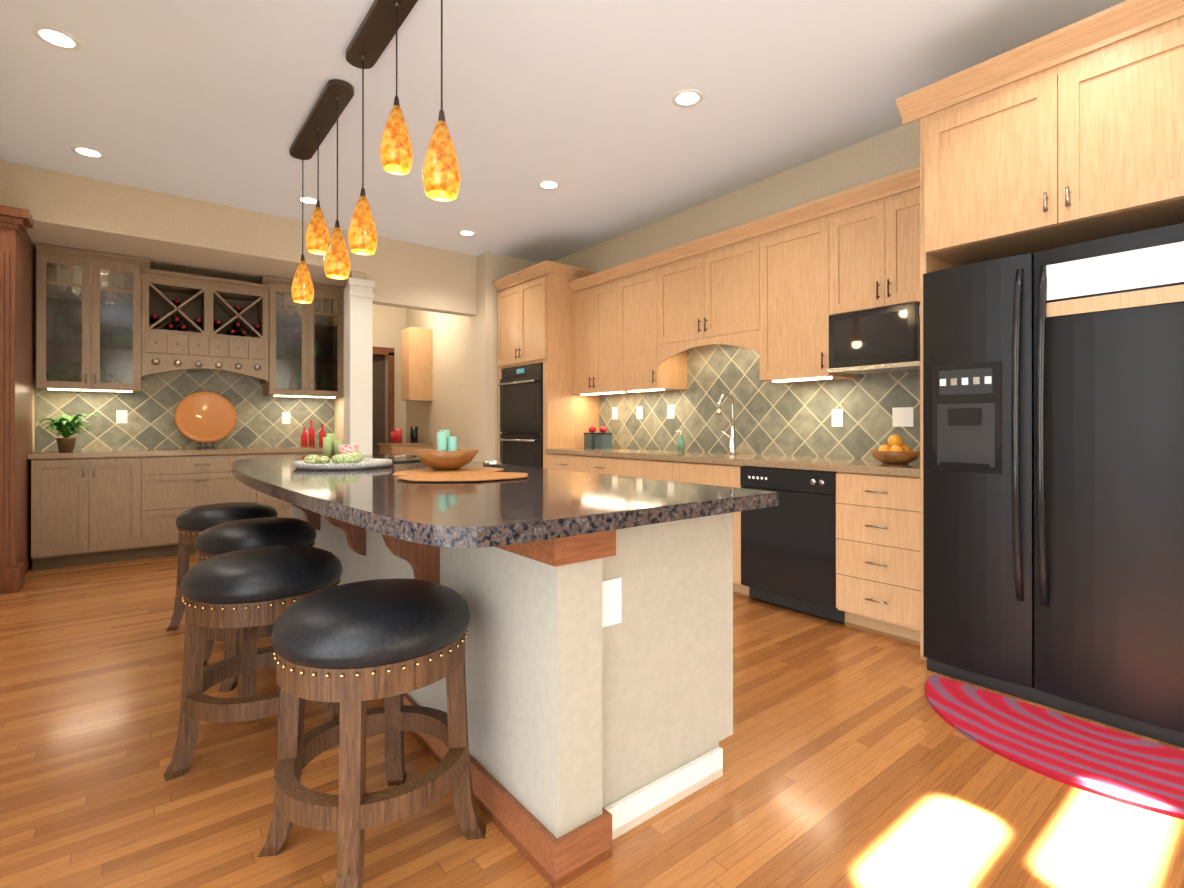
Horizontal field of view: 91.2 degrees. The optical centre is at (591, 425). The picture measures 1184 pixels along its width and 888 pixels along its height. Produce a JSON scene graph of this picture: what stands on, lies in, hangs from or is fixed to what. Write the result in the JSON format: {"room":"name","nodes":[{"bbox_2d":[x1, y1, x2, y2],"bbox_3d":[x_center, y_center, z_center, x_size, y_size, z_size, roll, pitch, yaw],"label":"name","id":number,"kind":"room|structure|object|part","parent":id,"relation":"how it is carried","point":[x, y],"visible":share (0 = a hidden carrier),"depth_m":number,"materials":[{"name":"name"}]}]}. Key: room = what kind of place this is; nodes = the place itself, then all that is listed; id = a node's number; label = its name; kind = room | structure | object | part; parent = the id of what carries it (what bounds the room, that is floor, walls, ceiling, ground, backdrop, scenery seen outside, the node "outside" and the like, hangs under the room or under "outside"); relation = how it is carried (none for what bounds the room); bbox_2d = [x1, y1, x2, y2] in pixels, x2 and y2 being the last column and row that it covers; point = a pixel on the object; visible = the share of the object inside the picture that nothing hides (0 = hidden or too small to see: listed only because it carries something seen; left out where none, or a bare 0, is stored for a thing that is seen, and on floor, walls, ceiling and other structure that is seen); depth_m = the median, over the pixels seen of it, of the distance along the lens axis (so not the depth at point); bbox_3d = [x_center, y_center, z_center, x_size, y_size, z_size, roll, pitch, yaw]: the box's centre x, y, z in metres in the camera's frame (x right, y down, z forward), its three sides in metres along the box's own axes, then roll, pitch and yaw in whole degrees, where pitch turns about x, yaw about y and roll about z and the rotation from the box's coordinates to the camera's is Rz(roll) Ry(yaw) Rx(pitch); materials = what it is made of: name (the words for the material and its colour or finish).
{"room":"kitchen","nodes":[
{"label":"kitchen","id":0,"kind":"room"},
{"bbox_2d":[0,160,537,561],"bbox_3d":[-2.639,-0.347,5.661,4.620,2.900,1.400,0,0,-39],"label":"wall","id":1,"kind":"structure","parent":0,"point":[172,233],"depth_m":4.99,"materials":[{"name":"paint"}]},
{"bbox_2d":[36,243,149,391],"bbox_3d":[-4.175,-0.855,4.885,0.710,1.137,0.380,0,0,-39],"label":"upper cabinet","id":2,"kind":"object","parent":1,"relation":"attached to","point":[88,336],"visible":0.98,"depth_m":4.74,"materials":[{"name":"brown wood"}]},
{"bbox_2d":[35,347,333,450],"bbox_3d":[-3.691,-0.217,5.520,2.336,0.860,0.008,0,0,-39],"label":"backsplash","id":3,"kind":"structure","parent":1,"relation":"attached to","point":[151,407],"depth_m":5.35,"materials":[{"name":"tile"}]},
{"bbox_2d":[116,410,126,422],"bbox_3d":[-4.162,-0.077,5.133,0.075,0.115,0.009,0,0,-39],"label":"electrical outlet","id":4,"kind":"object","parent":3,"relation":"attached to","point":[121,416],"visible":1,"depth_m":5.13,"materials":[{"name":"white plastic"}]},
{"bbox_2d":[282,412,289,423],"bbox_3d":[-3.138,-0.076,5.949,0.075,0.115,0.009,0,0,-39],"label":"electrical outlet","id":5,"kind":"object","parent":3,"relation":"attached to","point":[285,417],"visible":1,"depth_m":5.94,"materials":[{"name":"white plastic"}]},
{"bbox_2d":[141,268,269,383],"bbox_3d":[-3.568,-0.877,5.375,0.964,0.920,0.370,0,0,-39],"label":"wine rack","id":6,"kind":"object","parent":1,"relation":"attached to","point":[207,301],"visible":1,"depth_m":5.29,"materials":[{"name":"brown wood"}]},
{"bbox_2d":[149,314,158,323],"bbox_3d":[-3.883,-0.952,5.142,0.074,0.074,0.277,0,0,-39],"label":"wine bottle","id":7,"kind":"object","parent":6,"relation":"in","point":[153,318],"depth_m":5.12,"materials":[{"name":"red glass"}]},
{"bbox_2d":[172,299,180,306],"bbox_3d":[-3.759,-1.106,5.240,0.074,0.074,0.277,0,0,-39],"label":"wine bottle","id":8,"kind":"object","parent":6,"relation":"in","point":[176,302],"depth_m":5.21,"materials":[{"name":"red glass"}]},
{"bbox_2d":[193,318,201,326],"bbox_3d":[-3.635,-0.951,5.339,0.074,0.074,0.277,0,0,-39],"label":"wine bottle","id":9,"kind":"object","parent":6,"relation":"in","point":[198,322],"depth_m":5.31,"materials":[{"name":"red glass"}]},
{"bbox_2d":[213,320,220,329],"bbox_3d":[-3.518,-0.951,5.433,0.074,0.074,0.277,0,0,-39],"label":"wine bottle","id":10,"kind":"object","parent":6,"relation":"in","point":[216,324],"depth_m":5.42,"materials":[{"name":"red glass"}]},
{"bbox_2d":[224,323,245,335],"bbox_3d":[-3.393,-0.911,5.532,0.164,0.142,0.277,0,0,-39],"label":"wine bottle","id":11,"kind":"object","parent":6,"relation":"in","point":[234,327],"depth_m":5.51,"materials":[{"name":"red glass"}]},
{"bbox_2d":[232,306,240,312],"bbox_3d":[-3.393,-1.105,5.532,0.074,0.074,0.277,0,0,-39],"label":"wine bottle","id":12,"kind":"object","parent":6,"relation":"in","point":[237,308],"depth_m":5.50,"materials":[{"name":"red"}]},
{"bbox_2d":[251,324,259,330],"bbox_3d":[-3.270,-0.951,5.630,0.074,0.074,0.277,0,0,-39],"label":"wine bottle","id":13,"kind":"object","parent":6,"relation":"in","point":[256,326],"depth_m":5.59,"materials":[{"name":"red glass"}]},
{"bbox_2d":[256,275,344,397],"bbox_3d":[-2.944,-0.853,5.866,0.738,1.137,0.380,0,0,-39],"label":"upper cabinet","id":14,"kind":"object","parent":1,"relation":"attached to","point":[305,350],"visible":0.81,"depth_m":5.75,"materials":[{"name":"brown wood"}]},
{"bbox_2d":[344,277,374,454],"bbox_3d":[-2.204,-0.127,5.469,0.232,2.460,0.240,0,0,-39],"label":"column","id":15,"kind":"structure","parent":1,"relation":"attached to","point":[358,323],"depth_m":5.40,"materials":[{"name":"white paint"}]},
{"bbox_2d":[372,304,403,454],"bbox_3d":[-3.201,-0.343,7.706,1.350,2.900,0.300,0,0,-39],"label":"wall","id":16,"kind":"structure","parent":0,"point":[388,321],"depth_m":7.92,"materials":[{"name":"paint"}]},
{"bbox_2d":[373,346,393,441],"bbox_3d":[-2.900,0.027,7.736,0.520,2.160,0.023,0,0,-39],"label":"door frame","id":17,"kind":"structure","parent":16,"relation":"attached to","point":[389,352],"depth_m":7.86,"materials":[{"name":"brown wood"}]},
{"bbox_2d":[404,308,469,448],"bbox_3d":[-1.937,-0.344,7.339,0.150,2.900,2.450,0,0,-39],"label":"wall","id":18,"kind":"structure","parent":0,"point":[447,407],"depth_m":7.01,"materials":[{"name":"paint"}]},
{"bbox_2d":[401,327,431,400],"bbox_3d":[-2.216,-0.764,7.328,0.298,0.900,0.280,0,0,-39],"label":"wall cabinet","id":19,"kind":"object","parent":18,"relation":"attached to","point":[416,364],"visible":1,"depth_m":7.22,"materials":[{"name":"brown wood"}]},
{"bbox_2d":[0,0,1126,262],"bbox_3d":[-0.972,-1.850,3.667,9.000,0.100,13.000,0,0,-39],"label":"ceiling","id":20,"kind":"structure","parent":0,"point":[210,100],"depth_m":3.15,"materials":[{"name":"white paint"}]},
{"bbox_2d":[32,25,81,50],"bbox_3d":[-2.484,-1.798,2.692,0.170,0.005,0.170,0,0,-39],"label":"recessed light","id":21,"kind":"object","parent":20,"relation":"in","point":[56,37],"visible":1,"depth_m":2.69,"materials":[{"name":"white"}]},
{"bbox_2d":[71,146,104,158],"bbox_3d":[-3.311,-1.796,3.811,0.170,0.005,0.170,0,0,-39],"label":"recessed light","id":22,"kind":"object","parent":20,"relation":"in","point":[88,152],"visible":1,"depth_m":3.81,"materials":[{"name":"white"}]},
{"bbox_2d":[297,196,320,204],"bbox_3d":[-2.258,-1.795,4.624,0.170,0.005,0.170,0,0,-39],"label":"recessed light","id":23,"kind":"object","parent":20,"relation":"in","point":[309,200],"visible":0.83,"depth_m":4.62,"materials":[{"name":"white"}]},
{"bbox_2d":[289,79,353,303],"bbox_3d":[-1.624,-1.300,3.441,0.134,1.000,1.060,0,0,-39],"label":"pendant light","id":24,"kind":"object","parent":20,"relation":"attached to","point":[322,118],"depth_m":3.39,"materials":[{"name":"orange glass"}]},
{"bbox_3d":[-1.873,-1.276,3.754,0.134,0.951,0.134,0,0,-39],"label":"pendant light","id":25,"kind":"part","parent":24,"relation":"part of","materials":[{"name":"orange glass"}]},
{"bbox_3d":[-1.630,-1.391,3.449,0.134,0.721,0.134,0,0,-39],"label":"pendant light","id":26,"kind":"part","parent":24,"relation":"part of","materials":[{"name":"orange glass"}]},
{"bbox_3d":[-1.374,-1.277,3.128,0.134,0.951,0.134,0,0,-39],"label":"pendant light","id":27,"kind":"part","parent":24,"relation":"part of","materials":[{"name":"orange glass"}]},
{"bbox_2d":[346,0,460,254],"bbox_3d":[-0.814,-1.312,2.424,0.134,0.979,1.140,0,0,-39],"label":"pendant light","id":28,"kind":"object","parent":20,"relation":"attached to","point":[441,175],"depth_m":2.43,"materials":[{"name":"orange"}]},
{"bbox_3d":[-1.100,-1.292,2.784,0.134,0.921,0.134,0,0,-39],"label":"pendant light","id":29,"kind":"part","parent":28,"relation":"part of","materials":[{"name":"orange glass"}]},
{"bbox_3d":[-0.814,-1.778,2.425,0.130,0.048,1.140,0,0,-39],"label":"pendant light canopy","id":30,"kind":"part","parent":28,"relation":"part of","materials":[{"name":"brown metal"}]},
{"bbox_3d":[-0.820,-1.413,2.432,0.134,0.681,0.134,0,0,-39],"label":"pendant light","id":31,"kind":"part","parent":28,"relation":"part of","materials":[{"name":"orange glass"}]},
{"bbox_2d":[458,230,475,235],"bbox_3d":[-1.167,-1.794,5.404,0.170,0.005,0.170,0,0,-39],"label":"recessed light","id":32,"kind":"object","parent":20,"relation":"in","point":[466,233],"visible":1,"depth_m":5.41,"materials":[{"name":"white"}]},
{"bbox_2d":[538,180,559,189],"bbox_3d":[-0.321,-1.796,4.326,0.170,0.005,0.170,0,0,-39],"label":"recessed light","id":33,"kind":"object","parent":20,"relation":"in","point":[548,184],"visible":1,"depth_m":4.32,"materials":[{"name":"white"}]},
{"bbox_2d":[672,89,702,106],"bbox_3d":[0.525,-1.798,3.185,0.170,0.005,0.170,0,0,-39],"label":"recessed light","id":34,"kind":"object","parent":20,"relation":"in","point":[687,97],"visible":1,"depth_m":3.18,"materials":[{"name":"white glass"}]},
{"bbox_2d":[0,553,1183,887],"bbox_3d":[-0.972,1.150,3.662,9.000,0.100,13.000,0,0,-39],"label":"floor","id":35,"kind":"structure","parent":0,"point":[852,759],"depth_m":1.73,"materials":[{"name":"brown wood"}]},
{"bbox_2d":[0,205,33,593],"bbox_3d":[-4.090,-0.163,4.153,0.168,2.528,0.950,0,0,-39],"label":"pilaster column","id":36,"kind":"structure","parent":35,"relation":"on","point":[16,297],"depth_m":3.84,"materials":[{"name":"brown wood"}]},
{"bbox_2d":[31,456,141,570],"bbox_3d":[-4.111,0.677,4.754,0.650,0.850,0.660,0,0,-39],"label":"base cabinet","id":37,"kind":"object","parent":35,"relation":"on","point":[85,511],"visible":0.98,"depth_m":4.51,"materials":[{"name":"brown wood"}]},
{"bbox_2d":[141,453,255,558],"bbox_3d":[-3.536,0.678,5.212,0.820,0.850,0.660,0,0,-39],"label":"base cabinet","id":38,"kind":"object","parent":35,"relation":"on","point":[174,487],"visible":0.54,"depth_m":4.88,"materials":[{"name":"brown wood"}]},
{"bbox_2d":[28,446,322,458],"bbox_3d":[-3.480,0.232,5.271,2.316,0.039,0.640,0,0,-39],"label":"countertop","id":39,"kind":"structure","parent":38,"relation":"on","point":[136,452],"depth_m":4.92,"materials":[{"name":"beige stone"}]},
{"bbox_2d":[37,414,96,451],"bbox_3d":[-4.271,0.057,4.718,0.372,0.308,0.291,0,0,-39],"label":"potted plant","id":40,"kind":"object","parent":39,"relation":"on","point":[65,426],"visible":1,"depth_m":4.68,"materials":[{"name":"green plant"}]},
{"bbox_2d":[175,392,236,448],"bbox_3d":[-3.583,-0.052,5.385,0.480,0.528,0.106,0,0,-39],"label":"plate","id":41,"kind":"object","parent":39,"relation":"on","point":[205,417],"visible":1,"depth_m":5.38,"materials":[{"name":"orange"}]},
{"bbox_2d":[301,427,309,446],"bbox_3d":[-2.920,0.113,5.884,0.064,0.200,0.062,0,0,-39],"label":"bottle","id":42,"kind":"object","parent":39,"relation":"on","point":[304,438],"depth_m":5.86,"materials":[{"name":"red glass"}]},
{"bbox_2d":[310,420,314,445],"bbox_3d":[-2.888,0.078,5.973,0.060,0.270,0.058,0,0,-39],"label":"bottle","id":43,"kind":"object","parent":39,"relation":"on","point":[312,433],"depth_m":5.96,"materials":[{"name":"red glass"}]},
{"bbox_2d":[319,424,325,445],"bbox_3d":[-2.780,0.098,5.982,0.068,0.230,0.066,0,0,-39],"label":"bottle","id":44,"kind":"object","parent":39,"relation":"on","point":[322,433],"depth_m":5.95,"materials":[{"name":"red glass"}]},
{"bbox_2d":[166,502,277,630],"bbox_3d":[-2.036,0.769,3.249,0.569,0.660,0.569,0,0,-39],"label":"bar stool","id":45,"kind":"object","parent":35,"relation":"on","point":[193,523],"visible":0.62,"depth_m":3.11,"materials":[{"name":"black leather"}]},
{"bbox_2d":[163,545,341,780],"bbox_3d":[-1.127,0.767,2.004,0.572,0.660,0.572,0,0,-39],"label":"bar stool","id":46,"kind":"object","parent":35,"relation":"on","point":[248,591],"visible":0.75,"depth_m":1.83,"materials":[{"name":"black leather"}]},
{"bbox_2d":[195,517,315,691],"bbox_3d":[-1.539,0.768,2.673,0.501,0.660,0.501,0,0,-39],"label":"bar stool","id":47,"kind":"object","parent":35,"relation":"on","point":[221,538],"visible":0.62,"depth_m":2.49,"materials":[{"name":"black leather"}]},
{"bbox_2d":[256,452,322,517],"bbox_3d":[-2.892,0.678,5.726,0.828,0.850,0.660,0,0,-39],"label":"base cabinet","id":48,"kind":"object","parent":35,"relation":"on","point":[283,508],"visible":0.04,"depth_m":5.35,"materials":[{"name":"brown wood"}]},
{"bbox_2d":[258,578,485,887],"bbox_3d":[-0.569,0.766,1.528,0.509,0.660,0.509,0,0,-39],"label":"bar stool","id":49,"kind":"object","parent":35,"relation":"on","point":[352,648],"visible":1,"depth_m":1.37,"materials":[{"name":"brown wood"}]},
{"bbox_2d":[380,446,431,454],"bbox_3d":[-2.351,0.681,7.326,0.508,0.850,0.450,0,0,-39],"label":"base cabinet","id":50,"kind":"object","parent":35,"relation":"on","point":[407,450],"visible":0.07,"depth_m":7.12,"materials":[{"name":"brown wood"}]},
{"bbox_2d":[377,442,432,446],"bbox_3d":[-2.357,0.236,7.310,0.538,0.039,0.470,0,0,-39],"label":"countertop","id":51,"kind":"structure","parent":50,"relation":"on","point":[388,444],"depth_m":7.14,"materials":[{"name":"beige stone"}]},
{"bbox_2d":[391,429,401,442],"bbox_3d":[-2.382,0.130,7.118,0.097,0.170,0.097,0,0,36],"label":"canister","id":52,"kind":"object","parent":51,"relation":"on","point":[396,436],"depth_m":7.08,"materials":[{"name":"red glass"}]},
{"bbox_2d":[410,427,417,442],"bbox_3d":[-2.229,0.115,7.265,0.087,0.200,0.087,0,0,36],"label":"canister","id":53,"kind":"object","parent":51,"relation":"on","point":[413,430],"depth_m":7.23,"materials":[{"name":"black glass"}]},
{"bbox_2d":[290,503,732,887],"bbox_3d":[-0.809,0.673,2.686,0.998,0.849,2.980,0,0,-39],"label":"kitchen island","id":54,"kind":"object","parent":35,"relation":"on","point":[590,738],"visible":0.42,"depth_m":1.60,"materials":[{"name":"paint"}]},
{"bbox_2d":[232,454,778,547],"bbox_3d":[-0.882,0.226,2.654,1.178,0.042,3.190,0,0,-39],"label":"island countertop","id":55,"kind":"structure","parent":54,"relation":"on","point":[538,504],"depth_m":1.61,"materials":[{"name":"stone"}]},
{"bbox_2d":[318,433,342,458],"bbox_3d":[-1.516,0.126,3.384,0.170,0.158,0.167,0,0,-39],"label":"candles","id":56,"kind":"object","parent":55,"relation":"on","point":[330,446],"visible":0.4,"depth_m":3.35,"materials":[{"name":"green wax"}]},
{"bbox_2d":[292,458,391,469],"bbox_3d":[-1.220,0.189,2.852,0.450,0.030,0.450,0,0,-39],"label":"tray","id":57,"kind":"object","parent":55,"relation":"on","point":[368,463],"visible":0.88,"depth_m":2.68,"materials":[{"name":"grey stone"}]},
{"bbox_2d":[304,451,364,463],"bbox_3d":[-1.238,0.161,2.828,0.305,0.056,0.256,0,0,-39],"label":"greens","id":58,"kind":"object","parent":57,"relation":"on","point":[355,457],"visible":0.83,"depth_m":2.75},
{"bbox_2d":[338,445,358,454],"bbox_3d":[-1.317,0.155,3.133,0.104,0.100,0.104,0,0,-39],"label":"patterned cup","id":59,"kind":"object","parent":55,"relation":"on","point":[346,449],"visible":0.38,"depth_m":3.09,"materials":[{"name":"pink ceramic"}]},
{"bbox_2d":[365,454,419,462],"bbox_3d":[-1.238,0.201,3.580,0.440,0.009,0.760,0,0,-39],"label":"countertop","id":60,"kind":"structure","parent":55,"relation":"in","point":[394,458],"depth_m":3.58,"materials":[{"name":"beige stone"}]},
{"bbox_2d":[393,467,527,480],"bbox_3d":[-0.560,0.200,2.423,0.577,0.008,0.734,0,0,-39],"label":"placemats","id":61,"kind":"object","parent":55,"relation":"on","point":[471,473],"visible":0.96,"depth_m":2.32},
{"bbox_2d":[412,449,478,469],"bbox_3d":[-0.662,0.153,2.632,0.300,0.085,0.300,0,0,-39],"label":"wooden bowl","id":62,"kind":"object","parent":61,"relation":"on","point":[442,460],"visible":0.98,"depth_m":2.54,"materials":[{"name":"brown wood"}]},
{"bbox_2d":[437,428,456,450],"bbox_3d":[-0.668,0.096,2.638,0.092,0.170,0.088,0,0,-39],"label":"candles","id":63,"kind":"object","parent":62,"relation":"in","point":[446,441],"visible":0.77,"depth_m":2.60,"materials":[{"name":"green wax"}]},
{"bbox_2d":[483,459,500,466],"bbox_3d":[-0.502,0.187,2.913,0.090,0.035,0.090,0,0,-39],"label":"electrical outlet","id":64,"kind":"object","parent":55,"relation":"on","point":[491,462],"visible":1,"depth_m":2.88,"materials":[{"name":"silver metal"}]},
{"bbox_2d":[602,577,620,627],"bbox_3d":[0.050,0.471,1.545,0.070,0.120,0.006,0,0,-39],"label":"outlet","id":65,"kind":"object","parent":54,"relation":"attached to","point":[611,601],"visible":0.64,"depth_m":1.54,"materials":[{"name":"white plastic"}]},
{"bbox_2d":[492,260,598,467],"bbox_3d":[-0.457,-0.194,5.833,0.688,2.595,0.990,0,0,-39],"label":"tall cabinet","id":66,"kind":"object","parent":35,"relation":"on","point":[534,314],"visible":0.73,"depth_m":5.48,"materials":[{"name":"brown wood"}]},
{"bbox_2d":[498,362,542,467],"bbox_3d":[-0.502,0.049,5.841,0.641,1.270,0.760,0,0,-39],"label":"double wall oven","id":67,"kind":"object","parent":66,"relation":"in","point":[521,415],"visible":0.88,"depth_m":5.62,"materials":[{"name":"black metal"}]},
{"bbox_2d":[546,453,587,471],"bbox_3d":[0.003,0.678,5.270,0.668,0.850,0.600,0,0,-39],"label":"base cabinet","id":68,"kind":"object","parent":35,"relation":"on","point":[568,462],"visible":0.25,"depth_m":5.07,"materials":[{"name":"brown wood"}]},
{"bbox_2d":[586,456,619,475],"bbox_3d":[0.314,0.677,4.879,0.668,0.850,0.400,0,0,-39],"label":"base cabinet","id":69,"kind":"object","parent":35,"relation":"on","point":[602,465],"visible":0.21,"depth_m":4.68,"materials":[{"name":"brown wood"}]},
{"bbox_2d":[618,458,751,598],"bbox_3d":[0.803,0.676,4.265,0.668,0.850,1.170,0,0,-39],"label":"base cabinet","id":70,"kind":"object","parent":35,"relation":"on","point":[725,475],"visible":0.08,"depth_m":3.88,"materials":[{"name":"brown wood"}]},
{"bbox_2d":[545,448,919,476],"bbox_3d":[0.834,0.230,4.238,0.640,0.039,3.248,0,0,-39],"label":"countertop","id":71,"kind":"structure","parent":70,"relation":"on","point":[868,466],"depth_m":3.69,"materials":[{"name":"beige stone"}]},
{"bbox_2d":[584,424,592,447],"bbox_3d":[0.003,0.101,5.425,0.116,0.222,0.116,0,0,-39],"label":"canister","id":72,"kind":"object","parent":71,"relation":"on","point":[588,437],"depth_m":5.39,"materials":[{"name":"teal"}]},
{"bbox_2d":[593,424,611,448],"bbox_3d":[0.103,0.101,5.300,0.116,0.222,0.116,0,0,-39],"label":"canister","id":73,"kind":"object","parent":71,"relation":"on","point":[602,440],"depth_m":5.27,"materials":[{"name":"teal"}]},
{"bbox_2d":[676,430,683,451],"bbox_3d":[0.708,0.125,4.669,0.080,0.172,0.060,0,0,-39],"label":"soap bottle","id":74,"kind":"object","parent":71,"relation":"on","point":[680,444],"visible":1,"depth_m":4.65,"materials":[{"name":"green plastic"}]},
{"bbox_2d":[717,393,736,453],"bbox_3d":[0.964,-0.013,4.283,0.196,0.445,0.131,0,0,-39],"label":"faucet","id":75,"kind":"object","parent":71,"relation":"on","point":[731,436],"visible":0.98,"depth_m":4.28,"materials":[{"name":"silver metal"}]},
{"bbox_2d":[868,450,919,463],"bbox_3d":[1.663,0.173,3.180,0.270,0.070,0.270,0,0,-39],"label":"fruit bowl","id":76,"kind":"object","parent":71,"relation":"on","point":[889,457],"visible":0.94,"depth_m":3.10,"materials":[{"name":"brown wood"}]},
{"bbox_2d":[878,434,910,451],"bbox_3d":[1.657,0.114,3.188,0.166,0.132,0.156,0,0,-39],"label":"oranges","id":77,"kind":"object","parent":76,"relation":"in","point":[895,441],"visible":0.6,"depth_m":3.16,"materials":[{"name":"orange food"}]},
{"bbox_2d":[740,466,844,622],"bbox_3d":[1.359,0.670,3.563,0.638,0.836,0.614,0,0,-39],"label":"dishwasher","id":78,"kind":"object","parent":35,"relation":"on","point":[788,551],"visible":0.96,"depth_m":3.34,"materials":[{"name":"black metal"}]},
{"bbox_2d":[836,472,919,645],"bbox_3d":[1.698,0.674,3.143,0.668,0.850,0.460,0,0,-39],"label":"base cabinet","id":79,"kind":"object","parent":35,"relation":"on","point":[878,554],"visible":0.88,"depth_m":2.96,"materials":[{"name":"brown wood"}]},
{"bbox_2d":[896,0,1183,660],"bbox_3d":[2.095,-0.222,2.546,0.793,2.640,1.118,0,0,-39],"label":"surround","id":80,"kind":"object","parent":35,"relation":"on","point":[1073,133],"visible":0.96,"depth_m":2.32,"materials":[{"name":"brown wood"}]},
{"bbox_2d":[923,223,1183,747],"bbox_3d":[2.055,0.208,2.476,0.881,1.780,0.910,0,0,-39],"label":"refrigerator","id":81,"kind":"object","parent":35,"relation":"on","point":[1053,477],"visible":1,"depth_m":2.21,"materials":[{"name":"black painted metal"},{"name":"black plastic"}]},
{"bbox_2d":[925,674,1183,818],"bbox_3d":[1.640,1.089,1.932,0.500,0.014,1.120,0,0,-39],"label":"braided rug","id":82,"kind":"object","parent":35,"relation":"on","point":[1115,765],"visible":0.96,"depth_m":1.95,"materials":[{"name":"red fabric"}]},
{"bbox_2d":[554,120,919,455],"bbox_3d":[2.022,-0.351,3.397,0.150,2.900,7.950,0,0,-39],"label":"wall","id":83,"kind":"structure","parent":0,"point":[886,154],"depth_m":4.19,"materials":[{"name":"paint"}]},
{"bbox_2d":[568,267,642,395],"bbox_3d":[0.133,-0.819,5.330,0.393,1.067,0.667,0,0,-39],"label":"upper cabinet","id":84,"kind":"object","parent":83,"relation":"attached to","point":[595,334],"visible":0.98,"depth_m":5.21,"materials":[{"name":"brown wood"}]},
{"bbox_2d":[614,254,686,391],"bbox_3d":[0.490,-0.820,4.881,0.393,1.067,0.480,0,0,-39],"label":"upper cabinet","id":85,"kind":"object","parent":83,"relation":"attached to","point":[640,369],"visible":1,"depth_m":4.77,"materials":[{"name":"brown wood"}]},
{"bbox_2d":[654,221,760,364],"bbox_3d":[0.936,-0.916,4.322,0.393,0.875,0.950,0,0,-39],"label":"upper cabinet","id":86,"kind":"object","parent":83,"relation":"attached to","point":[708,290],"visible":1,"depth_m":4.18,"materials":[{"name":"brown wood"}]},
{"bbox_2d":[599,344,919,460],"bbox_3d":[1.088,-0.244,4.442,0.008,0.910,3.250,0,0,-39],"label":"backsplash","id":87,"kind":"structure","parent":83,"relation":"attached to","point":[783,418],"depth_m":4.27,"materials":[{"name":"tile"}]},
{"bbox_2d":[612,407,617,418],"bbox_3d":[0.218,-0.117,5.520,0.009,0.115,0.075,0,0,-39],"label":"electrical outlet","id":88,"kind":"object","parent":87,"relation":"attached to","point":[614,412],"visible":1,"depth_m":5.51,"materials":[{"name":"white plastic"}]},
{"bbox_2d":[636,406,642,418],"bbox_3d":[0.430,-0.117,5.254,0.009,0.115,0.075,0,0,-39],"label":"electrical outlet","id":89,"kind":"object","parent":87,"relation":"attached to","point":[639,412],"visible":1,"depth_m":5.25,"materials":[{"name":"white plastic"}]},
{"bbox_2d":[668,405,673,417],"bbox_3d":[0.673,-0.118,4.949,0.009,0.115,0.075,0,0,-39],"label":"electrical outlet","id":90,"kind":"object","parent":87,"relation":"attached to","point":[670,411],"visible":1,"depth_m":4.94,"materials":[{"name":"white plastic"}]},
{"bbox_2d":[832,409,842,426],"bbox_3d":[1.601,-0.050,3.783,0.009,0.115,0.075,0,0,-39],"label":"electrical outlet","id":91,"kind":"object","parent":87,"relation":"attached to","point":[837,417],"visible":1,"depth_m":3.78,"materials":[{"name":"white plastic"}]},
{"bbox_2d":[892,407,913,426],"bbox_3d":[1.857,-0.051,3.463,0.009,0.115,0.120,0,0,-39],"label":"electrical outlet","id":92,"kind":"object","parent":87,"relation":"attached to","point":[902,416],"visible":1,"depth_m":3.46,"materials":[{"name":"white plastic"}]},
{"bbox_2d":[755,198,856,382],"bbox_3d":[1.385,-0.822,3.759,0.393,1.067,0.490,0,0,-39],"label":"upper cabinet","id":93,"kind":"object","parent":83,"relation":"attached to","point":[794,294],"visible":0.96,"depth_m":3.66,"materials":[{"name":"brown wood"}]},
{"bbox_2d":[825,166,919,315],"bbox_3d":[1.743,-1.008,3.310,0.393,0.695,0.660,0,0,-39],"label":"upper cabinet","id":94,"kind":"object","parent":83,"relation":"attached to","point":[874,244],"visible":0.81,"depth_m":3.25,"materials":[{"name":"brown wood"}]},
{"bbox_2d":[828,302,919,375],"bbox_3d":[1.753,-0.486,3.317,0.368,0.340,0.652,0,0,-39],"label":"microwave","id":95,"kind":"object","parent":94,"relation":"attached to","point":[883,340],"visible":0.71,"depth_m":3.25,"materials":[{"name":"black"}]}
]}

